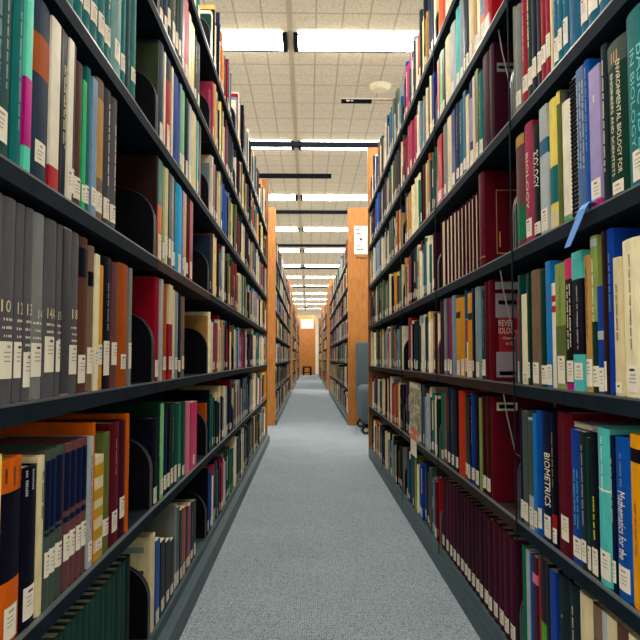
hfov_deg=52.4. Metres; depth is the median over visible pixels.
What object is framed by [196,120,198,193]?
book
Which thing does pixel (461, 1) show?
book
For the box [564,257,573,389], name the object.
book
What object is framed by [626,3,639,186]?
book
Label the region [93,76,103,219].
book
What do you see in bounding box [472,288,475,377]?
book
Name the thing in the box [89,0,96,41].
bound journal
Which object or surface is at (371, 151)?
end panel
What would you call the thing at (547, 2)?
bound journal
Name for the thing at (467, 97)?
book
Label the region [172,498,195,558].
book
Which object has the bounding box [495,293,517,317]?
print
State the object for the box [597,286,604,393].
book
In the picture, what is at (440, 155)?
book
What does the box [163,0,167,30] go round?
book
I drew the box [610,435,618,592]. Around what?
book
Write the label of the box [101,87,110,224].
book
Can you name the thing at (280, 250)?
recessed light
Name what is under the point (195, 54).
book
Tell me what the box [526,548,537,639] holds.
book
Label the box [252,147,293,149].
recessed light
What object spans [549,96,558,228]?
book
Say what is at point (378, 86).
smoke detector
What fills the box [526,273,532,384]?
book
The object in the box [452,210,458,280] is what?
binder
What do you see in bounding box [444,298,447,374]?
book
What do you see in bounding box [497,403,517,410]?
print
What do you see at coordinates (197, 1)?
book
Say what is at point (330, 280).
end panel
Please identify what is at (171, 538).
book
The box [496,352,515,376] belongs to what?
print
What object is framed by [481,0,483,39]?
book
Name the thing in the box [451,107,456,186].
book
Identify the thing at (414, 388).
magazine
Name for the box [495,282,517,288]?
print
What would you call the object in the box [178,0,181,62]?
book
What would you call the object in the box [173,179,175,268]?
book
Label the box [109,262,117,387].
book
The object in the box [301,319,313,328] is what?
notice board
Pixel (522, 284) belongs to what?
book
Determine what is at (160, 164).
book
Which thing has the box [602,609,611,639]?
book
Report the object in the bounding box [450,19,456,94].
book
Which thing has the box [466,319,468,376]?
book
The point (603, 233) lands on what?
book
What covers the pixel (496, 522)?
bound journal
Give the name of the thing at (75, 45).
book
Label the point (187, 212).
book
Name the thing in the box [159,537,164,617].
book
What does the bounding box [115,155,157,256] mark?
book
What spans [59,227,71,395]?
book
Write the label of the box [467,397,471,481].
book
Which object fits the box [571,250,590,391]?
book
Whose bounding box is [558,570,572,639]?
book
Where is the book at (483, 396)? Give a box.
[482,395,486,493]
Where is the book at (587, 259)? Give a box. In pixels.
[584,254,593,391]
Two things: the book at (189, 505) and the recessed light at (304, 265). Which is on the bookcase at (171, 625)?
the book at (189, 505)
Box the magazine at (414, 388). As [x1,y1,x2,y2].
[409,381,420,442]
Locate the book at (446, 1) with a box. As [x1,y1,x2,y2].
[445,0,448,13]
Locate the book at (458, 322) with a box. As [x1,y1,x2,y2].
[456,297,460,375]
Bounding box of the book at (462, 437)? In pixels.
[459,390,490,477]
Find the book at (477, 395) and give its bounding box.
[475,393,506,487]
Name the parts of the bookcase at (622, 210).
post, shelf, shelf, shelf, shelf, shelf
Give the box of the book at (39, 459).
[22,455,44,617]
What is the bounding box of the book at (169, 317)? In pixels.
[166,284,172,378]
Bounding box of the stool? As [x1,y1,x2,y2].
[302,366,311,374]
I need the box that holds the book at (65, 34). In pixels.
[61,32,67,194]
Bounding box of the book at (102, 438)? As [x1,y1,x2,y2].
[95,431,109,553]
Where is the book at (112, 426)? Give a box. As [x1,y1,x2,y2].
[44,421,118,546]
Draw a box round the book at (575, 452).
[571,428,589,566]
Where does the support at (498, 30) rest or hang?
attached to the bookcase at (495, 157)
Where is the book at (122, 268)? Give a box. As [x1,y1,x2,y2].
[115,262,127,386]
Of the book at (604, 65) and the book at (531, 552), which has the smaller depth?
the book at (604, 65)
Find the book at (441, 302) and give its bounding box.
[440,300,444,373]
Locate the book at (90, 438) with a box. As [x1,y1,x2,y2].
[0,435,93,568]
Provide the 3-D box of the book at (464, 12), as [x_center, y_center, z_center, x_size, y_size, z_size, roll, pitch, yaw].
[0.568,-0.946,2.159,0.182,0.280,0.023,0,-3,-1]
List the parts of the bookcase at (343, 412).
kick plate, shelf, shelf, shelf, shelf, shelf, shelf, shelf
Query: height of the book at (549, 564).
0.284 m
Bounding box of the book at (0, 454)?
[0,454,1,509]
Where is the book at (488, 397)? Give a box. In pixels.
[486,395,517,497]
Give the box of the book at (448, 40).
[445,33,450,103]
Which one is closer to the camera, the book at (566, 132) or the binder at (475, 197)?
the book at (566, 132)
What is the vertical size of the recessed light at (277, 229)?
0.022 m
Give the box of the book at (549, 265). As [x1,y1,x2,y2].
[545,260,563,387]
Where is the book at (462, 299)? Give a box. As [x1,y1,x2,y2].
[460,296,465,376]
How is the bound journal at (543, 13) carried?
on the bookcase at (622, 210)
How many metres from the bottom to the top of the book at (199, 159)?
0.284 m
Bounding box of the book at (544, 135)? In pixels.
[539,103,550,234]
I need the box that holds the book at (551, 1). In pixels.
[550,0,554,70]
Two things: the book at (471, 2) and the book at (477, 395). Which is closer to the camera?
the book at (477, 395)
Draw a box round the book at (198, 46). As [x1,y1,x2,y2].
[196,42,199,105]
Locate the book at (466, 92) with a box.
[463,90,468,172]
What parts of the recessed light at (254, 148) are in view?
frame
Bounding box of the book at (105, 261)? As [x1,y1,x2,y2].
[100,255,110,388]
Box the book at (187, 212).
[186,196,188,277]
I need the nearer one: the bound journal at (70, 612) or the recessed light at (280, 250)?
the bound journal at (70, 612)
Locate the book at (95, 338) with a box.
[91,253,99,390]
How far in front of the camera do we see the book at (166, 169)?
1.89 m
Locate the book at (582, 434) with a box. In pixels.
[579,431,589,571]
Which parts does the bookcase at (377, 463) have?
post, shelf, kick plate, shelf, shelf, shelf, shelf, shelf, shelf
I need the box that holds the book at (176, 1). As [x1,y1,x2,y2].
[175,0,178,55]
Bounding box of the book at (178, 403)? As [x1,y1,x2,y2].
[161,402,180,481]
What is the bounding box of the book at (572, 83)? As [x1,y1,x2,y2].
[569,75,578,216]
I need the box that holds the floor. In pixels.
[179,374,479,639]
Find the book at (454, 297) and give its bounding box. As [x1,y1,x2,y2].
[452,295,464,375]
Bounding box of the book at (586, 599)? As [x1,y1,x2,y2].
[580,589,597,639]
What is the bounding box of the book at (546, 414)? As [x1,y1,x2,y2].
[542,410,556,543]
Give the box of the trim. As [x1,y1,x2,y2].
[286,0,305,311]
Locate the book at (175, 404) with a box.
[164,403,176,484]
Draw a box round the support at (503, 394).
[503,394,555,456]
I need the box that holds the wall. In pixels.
[297,311,320,373]
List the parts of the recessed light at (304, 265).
frame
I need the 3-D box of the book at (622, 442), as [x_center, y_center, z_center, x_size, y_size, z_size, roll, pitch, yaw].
[0.590,0.325,1.071,0.189,0.262,0.051,0,-3,-1]
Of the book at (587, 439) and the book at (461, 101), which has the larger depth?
the book at (461, 101)
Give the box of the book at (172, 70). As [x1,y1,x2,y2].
[170,66,173,155]
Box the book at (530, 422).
[528,417,534,530]
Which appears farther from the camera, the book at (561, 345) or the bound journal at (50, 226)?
the book at (561, 345)
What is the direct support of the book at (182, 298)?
on the bookcase at (171, 625)
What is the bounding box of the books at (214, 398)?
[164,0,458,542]
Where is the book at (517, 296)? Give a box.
[517,296,519,383]
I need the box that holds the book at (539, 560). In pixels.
[538,556,544,639]
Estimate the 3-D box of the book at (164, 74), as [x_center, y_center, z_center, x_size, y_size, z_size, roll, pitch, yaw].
[-0.536,-0.632,1.873,0.179,0.282,0.020,0,-3,-1]
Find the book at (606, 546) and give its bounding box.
[598,427,639,589]
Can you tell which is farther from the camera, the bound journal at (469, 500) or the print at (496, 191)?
the bound journal at (469, 500)
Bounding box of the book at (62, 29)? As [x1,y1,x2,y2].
[58,28,63,192]
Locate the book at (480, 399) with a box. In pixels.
[479,398,482,490]
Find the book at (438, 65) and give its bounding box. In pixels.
[437,59,439,118]
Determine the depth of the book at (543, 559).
1.42 m
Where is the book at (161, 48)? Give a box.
[136,39,163,141]
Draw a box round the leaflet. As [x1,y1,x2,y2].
[410,432,416,457]
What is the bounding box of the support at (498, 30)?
[498,30,510,88]
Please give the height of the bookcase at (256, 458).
2.411 m
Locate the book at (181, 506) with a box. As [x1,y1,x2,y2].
[180,505,185,577]
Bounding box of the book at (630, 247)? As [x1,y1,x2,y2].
[622,236,639,397]
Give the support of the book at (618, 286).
on the bookcase at (622, 210)
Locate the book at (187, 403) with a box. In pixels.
[184,401,189,474]
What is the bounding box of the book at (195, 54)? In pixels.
[194,35,196,97]
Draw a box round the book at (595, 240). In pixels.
[590,235,601,392]
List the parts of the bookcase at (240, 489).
shelf, shelf, shelf, shelf, shelf, shelf, shelf, kick plate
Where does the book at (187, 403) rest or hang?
on the bookcase at (171, 625)
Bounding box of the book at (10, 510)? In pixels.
[0,454,21,639]
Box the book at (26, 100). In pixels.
[20,0,33,172]
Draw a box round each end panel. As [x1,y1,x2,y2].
[249,179,268,434]
[268,207,275,425]
[287,279,290,388]
[291,287,292,389]
[296,308,296,379]
[321,308,321,379]
[322,304,326,379]
[327,287,328,389]
[329,279,333,389]
[348,208,367,425]
[367,147,398,445]
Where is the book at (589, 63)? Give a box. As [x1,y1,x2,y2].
[584,58,600,209]
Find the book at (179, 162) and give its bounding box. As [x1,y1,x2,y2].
[177,83,181,167]
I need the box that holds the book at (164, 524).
[143,503,176,593]
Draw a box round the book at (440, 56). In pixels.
[439,51,442,114]
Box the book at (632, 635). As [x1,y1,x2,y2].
[629,632,639,639]
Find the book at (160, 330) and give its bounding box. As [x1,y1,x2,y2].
[158,279,162,379]
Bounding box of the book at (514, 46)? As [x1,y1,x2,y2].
[513,6,516,112]
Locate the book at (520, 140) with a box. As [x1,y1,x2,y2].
[516,131,526,246]
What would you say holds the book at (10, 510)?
on the bookcase at (131, 243)
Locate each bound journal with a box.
[0,192,1,255]
[0,195,15,404]
[0,438,81,578]
[0,440,76,584]
[0,442,70,591]
[0,444,63,598]
[0,448,56,604]
[0,450,50,610]
[6,436,86,573]
[10,203,24,402]
[20,207,33,400]
[29,212,43,399]
[40,218,56,397]
[40,630,62,639]
[49,623,69,639]
[53,224,62,395]
[56,616,75,639]
[63,609,81,639]
[68,231,78,393]
[69,603,87,639]
[73,0,82,20]
[75,597,93,639]
[81,590,98,639]
[82,0,89,31]
[87,585,104,639]
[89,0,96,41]
[92,578,110,639]
[96,0,104,53]
[99,572,114,639]
[104,0,110,62]
[105,566,120,639]
[110,0,120,77]
[110,560,124,639]
[116,554,129,639]
[120,0,125,83]
[124,0,130,90]
[129,0,136,99]
[442,476,451,550]
[446,479,456,555]
[450,483,459,561]
[453,486,462,565]
[456,488,468,570]
[460,493,470,575]
[464,495,474,580]
[467,498,479,586]
[471,502,483,591]
[475,506,486,597]
[479,508,490,604]
[483,50,490,149]
[484,512,496,609]
[487,517,499,617]
[489,42,513,140]
[493,519,505,624]
[498,524,512,632]
[503,530,518,639]
[509,535,529,639]
[521,0,528,103]
[527,0,532,96]
[531,0,537,91]
[536,0,541,85]
[540,0,546,80]
[545,0,550,74]
[553,0,558,65]
[557,0,563,60]
[563,0,569,54]
[569,0,581,47]
[581,0,588,33]
[588,0,599,25]
[599,0,610,12]
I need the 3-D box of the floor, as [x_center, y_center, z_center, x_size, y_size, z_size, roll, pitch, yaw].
[-0.288,1.774,15.470,6.000,0.100,36.300,0,-3,-1]
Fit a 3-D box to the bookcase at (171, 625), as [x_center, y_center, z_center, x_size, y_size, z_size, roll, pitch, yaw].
[-0.580,-0.257,2.218,0.330,2.411,0.940,0,-3,-1]
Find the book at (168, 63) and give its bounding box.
[165,56,170,151]
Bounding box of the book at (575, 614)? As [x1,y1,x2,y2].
[569,580,583,639]
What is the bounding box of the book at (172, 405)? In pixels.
[164,404,173,488]
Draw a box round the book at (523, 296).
[521,293,527,384]
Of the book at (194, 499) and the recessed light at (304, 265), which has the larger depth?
the recessed light at (304, 265)
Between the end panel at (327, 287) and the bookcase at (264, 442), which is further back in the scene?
the end panel at (327, 287)
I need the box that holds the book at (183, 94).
[181,89,184,172]
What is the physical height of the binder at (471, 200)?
0.239 m
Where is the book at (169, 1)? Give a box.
[167,0,170,37]
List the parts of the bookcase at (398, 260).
post, shelf, kick plate, shelf, shelf, shelf, shelf, shelf, shelf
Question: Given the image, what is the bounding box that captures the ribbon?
[564,201,595,248]
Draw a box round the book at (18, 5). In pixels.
[8,0,23,165]
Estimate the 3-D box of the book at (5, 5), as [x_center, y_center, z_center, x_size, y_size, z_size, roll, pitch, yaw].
[-0.522,-0.360,0.879,0.189,0.284,0.063,0,-3,-1]
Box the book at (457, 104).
[456,101,459,181]
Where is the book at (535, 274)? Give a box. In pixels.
[531,269,543,385]
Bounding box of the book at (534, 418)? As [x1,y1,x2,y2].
[532,413,538,532]
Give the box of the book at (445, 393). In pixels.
[444,392,447,463]
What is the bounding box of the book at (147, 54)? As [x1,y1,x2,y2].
[135,43,158,133]
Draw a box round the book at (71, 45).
[64,37,74,199]
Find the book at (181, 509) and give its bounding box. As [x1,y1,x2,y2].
[179,508,182,583]
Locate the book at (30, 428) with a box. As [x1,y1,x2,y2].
[0,422,94,564]
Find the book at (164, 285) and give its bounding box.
[162,283,166,379]
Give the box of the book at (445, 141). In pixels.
[443,122,447,196]
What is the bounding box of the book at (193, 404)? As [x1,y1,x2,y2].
[189,401,196,470]
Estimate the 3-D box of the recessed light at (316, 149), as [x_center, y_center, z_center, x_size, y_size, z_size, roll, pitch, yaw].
[0.377,-1.965,7.335,1.240,0.022,0.276,0,-3,-1]
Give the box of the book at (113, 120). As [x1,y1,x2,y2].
[108,96,116,228]
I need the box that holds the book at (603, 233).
[601,231,610,393]
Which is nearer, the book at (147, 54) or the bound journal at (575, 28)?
the bound journal at (575, 28)
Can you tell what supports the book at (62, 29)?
on the bookcase at (131, 243)
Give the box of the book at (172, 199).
[171,176,173,267]
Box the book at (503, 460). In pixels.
[491,397,564,500]
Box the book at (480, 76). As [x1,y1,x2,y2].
[478,70,483,154]
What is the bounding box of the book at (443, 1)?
[442,0,445,23]
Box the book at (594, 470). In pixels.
[589,431,600,579]
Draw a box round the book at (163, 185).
[161,165,164,261]
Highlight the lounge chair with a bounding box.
[356,342,367,433]
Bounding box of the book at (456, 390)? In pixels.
[455,389,479,472]
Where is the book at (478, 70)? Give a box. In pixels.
[475,68,482,158]
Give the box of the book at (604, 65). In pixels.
[601,43,610,200]
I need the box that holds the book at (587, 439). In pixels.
[585,437,592,574]
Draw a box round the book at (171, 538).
[169,537,173,600]
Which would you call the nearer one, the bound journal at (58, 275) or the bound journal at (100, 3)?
the bound journal at (58, 275)
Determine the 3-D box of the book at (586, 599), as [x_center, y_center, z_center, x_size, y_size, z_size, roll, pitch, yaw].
[0.580,0.654,1.207,0.176,0.284,0.056,0,-3,-1]
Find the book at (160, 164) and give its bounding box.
[157,158,162,259]
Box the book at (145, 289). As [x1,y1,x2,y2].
[132,276,158,380]
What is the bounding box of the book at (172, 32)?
[170,0,174,48]
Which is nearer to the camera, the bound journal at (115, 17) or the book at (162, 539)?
the bound journal at (115, 17)
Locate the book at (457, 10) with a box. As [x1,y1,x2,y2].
[456,6,459,83]
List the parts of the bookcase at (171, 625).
panel, shelf, shelf, shelf, shelf, shelf, shelf, kick plate, shelf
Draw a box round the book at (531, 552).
[530,551,541,639]
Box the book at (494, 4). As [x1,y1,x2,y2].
[489,0,502,23]
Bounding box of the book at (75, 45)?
[71,45,76,200]
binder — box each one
[441,218,447,286]
[445,217,448,284]
[449,216,452,282]
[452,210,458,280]
[456,211,459,278]
[459,205,463,276]
[463,204,466,274]
[466,199,470,273]
[470,199,473,271]
[473,192,479,269]
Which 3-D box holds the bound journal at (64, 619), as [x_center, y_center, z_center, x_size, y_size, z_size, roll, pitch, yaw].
[-0.512,0.661,1.143,0.155,0.262,0.028,0,-3,-1]
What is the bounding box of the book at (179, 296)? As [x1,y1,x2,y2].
[177,294,180,377]
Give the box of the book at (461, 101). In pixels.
[459,98,463,177]
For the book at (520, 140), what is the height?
0.276 m
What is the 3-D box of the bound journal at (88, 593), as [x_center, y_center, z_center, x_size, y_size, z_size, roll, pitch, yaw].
[-0.525,0.668,1.268,0.178,0.264,0.031,0,-3,-1]
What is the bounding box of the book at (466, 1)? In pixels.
[465,0,469,67]
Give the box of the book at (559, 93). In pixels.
[556,90,569,224]
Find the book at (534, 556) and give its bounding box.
[532,554,543,639]
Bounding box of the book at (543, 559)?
[540,557,549,639]
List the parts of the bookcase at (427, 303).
post, shelf, shelf, kick plate, shelf, shelf, shelf, shelf, shelf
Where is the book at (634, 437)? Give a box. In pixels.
[630,433,639,610]
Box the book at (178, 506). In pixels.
[176,505,179,587]
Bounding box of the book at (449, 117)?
[447,115,451,191]
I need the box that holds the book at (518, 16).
[515,3,522,110]
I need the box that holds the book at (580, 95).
[576,64,586,210]
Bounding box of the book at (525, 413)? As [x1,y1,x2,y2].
[522,410,535,526]
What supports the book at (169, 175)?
on the bookcase at (171, 625)
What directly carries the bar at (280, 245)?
attached to the bookcase at (280, 410)
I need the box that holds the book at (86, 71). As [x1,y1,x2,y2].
[82,66,90,210]
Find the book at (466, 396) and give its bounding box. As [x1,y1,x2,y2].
[465,395,470,479]
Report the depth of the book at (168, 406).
1.92 m
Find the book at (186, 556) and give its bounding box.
[177,504,187,572]
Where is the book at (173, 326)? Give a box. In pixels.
[172,290,174,378]
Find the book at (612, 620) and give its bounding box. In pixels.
[607,613,622,639]
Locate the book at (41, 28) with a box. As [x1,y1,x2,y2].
[30,0,49,182]
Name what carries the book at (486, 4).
on the bookcase at (495, 157)
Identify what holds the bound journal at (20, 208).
on the bookcase at (131, 243)
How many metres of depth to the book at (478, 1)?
1.96 m
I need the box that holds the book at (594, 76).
[588,62,604,207]
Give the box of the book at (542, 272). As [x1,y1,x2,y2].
[540,269,547,386]
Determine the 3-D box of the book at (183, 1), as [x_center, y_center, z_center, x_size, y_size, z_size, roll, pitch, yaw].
[-0.531,-0.942,2.144,0.164,0.270,0.036,0,-3,-1]
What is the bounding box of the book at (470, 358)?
[468,292,472,377]
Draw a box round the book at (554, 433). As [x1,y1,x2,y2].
[551,412,559,547]
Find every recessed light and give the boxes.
[222,32,287,51]
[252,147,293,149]
[269,195,297,200]
[276,228,299,231]
[279,249,300,251]
[283,265,301,266]
[293,32,417,52]
[299,141,373,150]
[301,195,366,200]
[302,228,347,231]
[303,249,343,251]
[304,265,338,266]
[304,276,333,277]
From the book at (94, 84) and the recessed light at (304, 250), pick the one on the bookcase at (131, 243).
the book at (94, 84)
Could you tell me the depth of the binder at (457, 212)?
2.25 m
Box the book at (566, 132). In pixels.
[562,91,574,221]
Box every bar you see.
[251,141,377,147]
[259,173,330,178]
[276,210,347,213]
[277,244,345,246]
[284,267,337,268]
[291,286,328,287]
[340,98,392,103]
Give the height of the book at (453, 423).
0.284 m
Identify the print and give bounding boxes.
[123,547,143,552]
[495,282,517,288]
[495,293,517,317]
[496,191,497,253]
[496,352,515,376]
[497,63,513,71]
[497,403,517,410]
[498,300,516,303]
[498,318,517,351]
[499,232,500,246]
[499,371,515,374]
[499,405,513,408]
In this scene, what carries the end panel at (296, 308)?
on the floor
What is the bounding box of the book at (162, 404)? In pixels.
[159,403,163,498]
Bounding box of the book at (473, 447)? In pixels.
[471,392,495,484]
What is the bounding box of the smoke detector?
[369,81,390,92]
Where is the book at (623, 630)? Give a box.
[617,622,634,639]
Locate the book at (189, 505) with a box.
[188,504,190,567]
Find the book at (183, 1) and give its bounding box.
[181,0,184,69]
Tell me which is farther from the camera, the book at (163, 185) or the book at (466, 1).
the book at (466, 1)
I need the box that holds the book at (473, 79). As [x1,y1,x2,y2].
[472,76,475,162]
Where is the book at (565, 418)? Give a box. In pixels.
[557,410,639,559]
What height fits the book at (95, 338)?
0.265 m
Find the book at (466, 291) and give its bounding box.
[465,290,471,376]
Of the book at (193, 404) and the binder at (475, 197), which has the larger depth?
the book at (193, 404)
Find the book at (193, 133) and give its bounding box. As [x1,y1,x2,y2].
[191,110,195,190]
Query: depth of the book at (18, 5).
0.92 m
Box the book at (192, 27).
[191,22,194,92]
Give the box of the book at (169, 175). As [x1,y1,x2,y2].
[167,172,171,266]
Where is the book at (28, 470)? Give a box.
[17,463,36,631]
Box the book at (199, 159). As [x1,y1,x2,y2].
[198,124,200,196]
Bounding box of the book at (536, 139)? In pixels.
[533,121,540,237]
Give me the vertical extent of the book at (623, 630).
0.284 m
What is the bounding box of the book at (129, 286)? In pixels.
[126,268,131,384]
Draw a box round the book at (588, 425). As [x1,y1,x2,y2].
[574,421,639,430]
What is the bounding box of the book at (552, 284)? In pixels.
[551,283,556,387]
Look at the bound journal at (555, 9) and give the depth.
1.36 m
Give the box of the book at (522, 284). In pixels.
[518,275,526,383]
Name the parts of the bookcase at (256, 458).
shelf, shelf, shelf, shelf, shelf, shelf, shelf, kick plate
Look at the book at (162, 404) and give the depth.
1.83 m
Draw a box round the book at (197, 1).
[196,0,199,17]
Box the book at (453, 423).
[451,388,474,469]
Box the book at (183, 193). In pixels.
[181,191,184,274]
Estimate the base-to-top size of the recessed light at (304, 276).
0.022 m
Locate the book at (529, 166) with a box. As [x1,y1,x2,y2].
[525,120,538,241]
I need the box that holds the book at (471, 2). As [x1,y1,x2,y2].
[469,0,474,60]
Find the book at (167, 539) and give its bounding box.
[164,537,169,609]
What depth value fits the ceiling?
6.05 m
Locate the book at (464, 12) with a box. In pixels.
[463,0,465,70]
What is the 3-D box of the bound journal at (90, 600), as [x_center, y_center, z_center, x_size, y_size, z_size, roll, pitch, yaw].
[-0.529,0.667,1.235,0.190,0.262,0.029,0,-3,-1]
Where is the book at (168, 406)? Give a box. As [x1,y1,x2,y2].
[166,405,170,491]
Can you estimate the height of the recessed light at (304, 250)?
0.022 m
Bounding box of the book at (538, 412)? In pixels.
[536,410,543,536]
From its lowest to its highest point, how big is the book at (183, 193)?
0.284 m
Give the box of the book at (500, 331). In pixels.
[488,279,517,379]
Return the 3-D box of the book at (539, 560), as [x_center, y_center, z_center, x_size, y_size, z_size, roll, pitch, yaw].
[0.569,0.670,1.447,0.160,0.280,0.015,0,-3,-1]
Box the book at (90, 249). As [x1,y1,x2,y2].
[84,245,93,391]
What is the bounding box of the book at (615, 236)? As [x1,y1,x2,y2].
[607,228,639,394]
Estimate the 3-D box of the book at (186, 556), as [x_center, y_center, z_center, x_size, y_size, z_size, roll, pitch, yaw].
[-0.528,0.744,2.216,0.152,0.222,0.031,0,-3,-1]
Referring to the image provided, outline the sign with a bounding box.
[354,224,367,256]
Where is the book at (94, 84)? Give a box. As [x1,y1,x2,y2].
[88,76,97,215]
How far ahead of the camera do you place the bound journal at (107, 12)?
1.34 m
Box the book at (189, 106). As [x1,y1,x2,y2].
[188,103,191,182]
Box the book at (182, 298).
[180,296,184,376]
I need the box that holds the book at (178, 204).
[174,182,181,272]
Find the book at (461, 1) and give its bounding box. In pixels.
[459,0,463,78]
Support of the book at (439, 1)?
on the bookcase at (495, 157)
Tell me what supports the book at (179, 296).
on the bookcase at (171, 625)
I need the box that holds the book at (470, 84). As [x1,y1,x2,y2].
[469,80,472,165]
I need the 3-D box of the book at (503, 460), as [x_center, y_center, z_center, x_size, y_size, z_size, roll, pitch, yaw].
[0.581,0.358,1.820,0.200,0.284,0.036,0,-3,-1]
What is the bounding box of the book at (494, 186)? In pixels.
[479,171,516,266]
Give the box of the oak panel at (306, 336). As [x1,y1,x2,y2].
[298,316,314,374]
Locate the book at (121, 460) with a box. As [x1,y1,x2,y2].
[39,419,125,537]
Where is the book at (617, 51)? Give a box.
[607,31,630,197]
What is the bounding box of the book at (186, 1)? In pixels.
[184,0,187,79]
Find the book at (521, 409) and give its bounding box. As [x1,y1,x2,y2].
[520,408,588,522]
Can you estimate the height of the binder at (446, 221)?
0.251 m
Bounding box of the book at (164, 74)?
[163,52,165,144]
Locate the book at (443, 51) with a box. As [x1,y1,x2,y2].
[442,47,445,110]
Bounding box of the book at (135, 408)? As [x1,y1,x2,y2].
[86,401,160,501]
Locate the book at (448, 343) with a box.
[447,298,449,374]
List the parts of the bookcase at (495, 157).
post, shelf, kick plate, shelf, shelf, shelf, shelf, shelf, shelf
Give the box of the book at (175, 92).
[173,73,178,161]
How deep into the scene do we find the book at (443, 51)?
2.48 m
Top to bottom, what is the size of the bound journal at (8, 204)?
0.284 m
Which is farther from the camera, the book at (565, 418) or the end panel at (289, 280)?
the end panel at (289, 280)
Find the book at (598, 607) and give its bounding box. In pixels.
[593,601,607,639]
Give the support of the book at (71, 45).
on the bookcase at (131, 243)
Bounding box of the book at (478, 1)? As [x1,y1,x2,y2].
[477,0,480,45]
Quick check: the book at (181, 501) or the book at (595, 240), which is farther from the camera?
the book at (181, 501)
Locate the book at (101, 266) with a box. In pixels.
[98,265,103,389]
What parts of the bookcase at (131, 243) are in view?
shelf, shelf, shelf, shelf, shelf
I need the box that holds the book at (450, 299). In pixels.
[449,298,452,374]
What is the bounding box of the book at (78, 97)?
[73,60,81,204]
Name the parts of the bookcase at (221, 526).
panel, shelf, shelf, shelf, shelf, shelf, shelf, shelf, kick plate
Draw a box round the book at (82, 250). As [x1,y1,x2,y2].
[75,236,86,392]
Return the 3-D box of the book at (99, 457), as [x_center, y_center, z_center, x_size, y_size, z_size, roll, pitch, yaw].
[-0.515,0.368,1.282,0.159,0.201,0.051,0,-3,-1]
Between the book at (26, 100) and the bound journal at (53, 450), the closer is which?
the book at (26, 100)
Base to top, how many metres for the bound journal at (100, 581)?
0.263 m
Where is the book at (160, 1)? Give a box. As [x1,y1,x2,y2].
[159,0,162,21]
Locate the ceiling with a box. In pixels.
[200,0,422,310]
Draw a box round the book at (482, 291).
[481,290,485,378]
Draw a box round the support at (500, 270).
[500,270,516,332]
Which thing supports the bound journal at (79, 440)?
on the bookcase at (131, 243)
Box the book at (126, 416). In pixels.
[35,413,129,531]
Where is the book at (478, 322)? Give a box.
[475,286,483,378]
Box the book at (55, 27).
[46,15,61,190]
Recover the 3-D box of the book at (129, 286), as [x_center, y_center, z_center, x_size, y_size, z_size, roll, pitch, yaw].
[-0.531,0.015,1.506,0.186,0.271,0.025,0,-3,-1]
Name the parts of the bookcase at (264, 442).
shelf, shelf, shelf, shelf, shelf, shelf, kick plate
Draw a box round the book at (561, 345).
[555,262,566,388]
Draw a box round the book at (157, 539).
[154,537,159,625]
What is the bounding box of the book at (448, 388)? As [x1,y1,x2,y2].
[447,387,468,466]
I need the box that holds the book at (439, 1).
[438,0,441,31]
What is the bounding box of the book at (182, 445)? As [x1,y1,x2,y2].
[161,401,184,478]
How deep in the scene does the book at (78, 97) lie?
1.16 m
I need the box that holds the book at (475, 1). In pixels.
[474,0,477,50]
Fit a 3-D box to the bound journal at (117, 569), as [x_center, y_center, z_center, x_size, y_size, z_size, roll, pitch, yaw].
[-0.520,0.676,1.417,0.164,0.264,0.034,0,-3,-1]
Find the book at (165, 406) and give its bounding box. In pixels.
[163,405,166,495]
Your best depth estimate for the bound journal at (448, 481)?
2.40 m
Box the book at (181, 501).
[170,500,192,563]
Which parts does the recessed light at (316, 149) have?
frame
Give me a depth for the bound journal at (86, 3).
1.21 m
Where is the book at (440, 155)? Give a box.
[437,133,443,203]
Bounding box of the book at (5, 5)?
[0,0,12,157]
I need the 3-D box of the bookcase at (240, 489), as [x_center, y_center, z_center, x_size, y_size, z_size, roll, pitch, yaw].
[-0.615,-0.147,4.102,0.330,2.411,0.945,0,-3,-1]
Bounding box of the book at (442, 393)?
[441,392,444,461]
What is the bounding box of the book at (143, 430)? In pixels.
[129,417,157,505]
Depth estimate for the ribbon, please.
1.20 m
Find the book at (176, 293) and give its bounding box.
[174,291,177,377]
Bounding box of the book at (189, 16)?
[188,11,190,85]
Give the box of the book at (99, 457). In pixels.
[93,453,103,562]
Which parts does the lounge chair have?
backrest, seat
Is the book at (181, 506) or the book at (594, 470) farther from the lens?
the book at (181, 506)
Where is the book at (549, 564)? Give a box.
[546,561,557,639]
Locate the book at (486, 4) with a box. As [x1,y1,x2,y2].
[483,0,489,34]
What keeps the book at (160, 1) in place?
on the bookcase at (171, 625)
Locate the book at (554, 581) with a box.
[549,568,560,639]
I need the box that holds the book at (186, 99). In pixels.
[184,97,188,178]
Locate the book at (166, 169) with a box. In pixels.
[164,167,168,263]
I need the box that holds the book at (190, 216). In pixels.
[188,199,192,280]
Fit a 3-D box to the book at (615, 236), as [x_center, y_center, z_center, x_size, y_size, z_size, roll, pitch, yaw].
[0.578,-0.015,1.113,0.164,0.284,0.026,0,-3,-1]
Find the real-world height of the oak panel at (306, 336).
2.870 m
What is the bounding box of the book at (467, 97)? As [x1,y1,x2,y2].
[466,94,469,169]
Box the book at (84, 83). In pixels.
[79,79,86,208]
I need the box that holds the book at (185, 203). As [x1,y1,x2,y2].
[184,194,186,276]
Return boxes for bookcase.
[0,0,160,639]
[71,0,214,639]
[147,31,239,559]
[189,115,253,505]
[230,181,262,474]
[253,212,269,454]
[275,259,291,424]
[293,313,296,388]
[322,312,326,388]
[329,260,347,424]
[368,178,407,477]
[381,131,435,510]
[400,18,463,568]
[433,0,577,639]
[507,0,639,639]
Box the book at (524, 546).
[522,544,534,639]
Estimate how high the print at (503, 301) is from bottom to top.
0.011 m
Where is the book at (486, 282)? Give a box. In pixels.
[484,281,489,379]
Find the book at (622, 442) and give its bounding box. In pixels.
[615,435,634,604]
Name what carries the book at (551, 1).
on the bookcase at (622, 210)
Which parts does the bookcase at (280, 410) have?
shelf, shelf, shelf, shelf, shelf, shelf, kick plate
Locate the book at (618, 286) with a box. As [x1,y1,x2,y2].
[613,256,625,395]

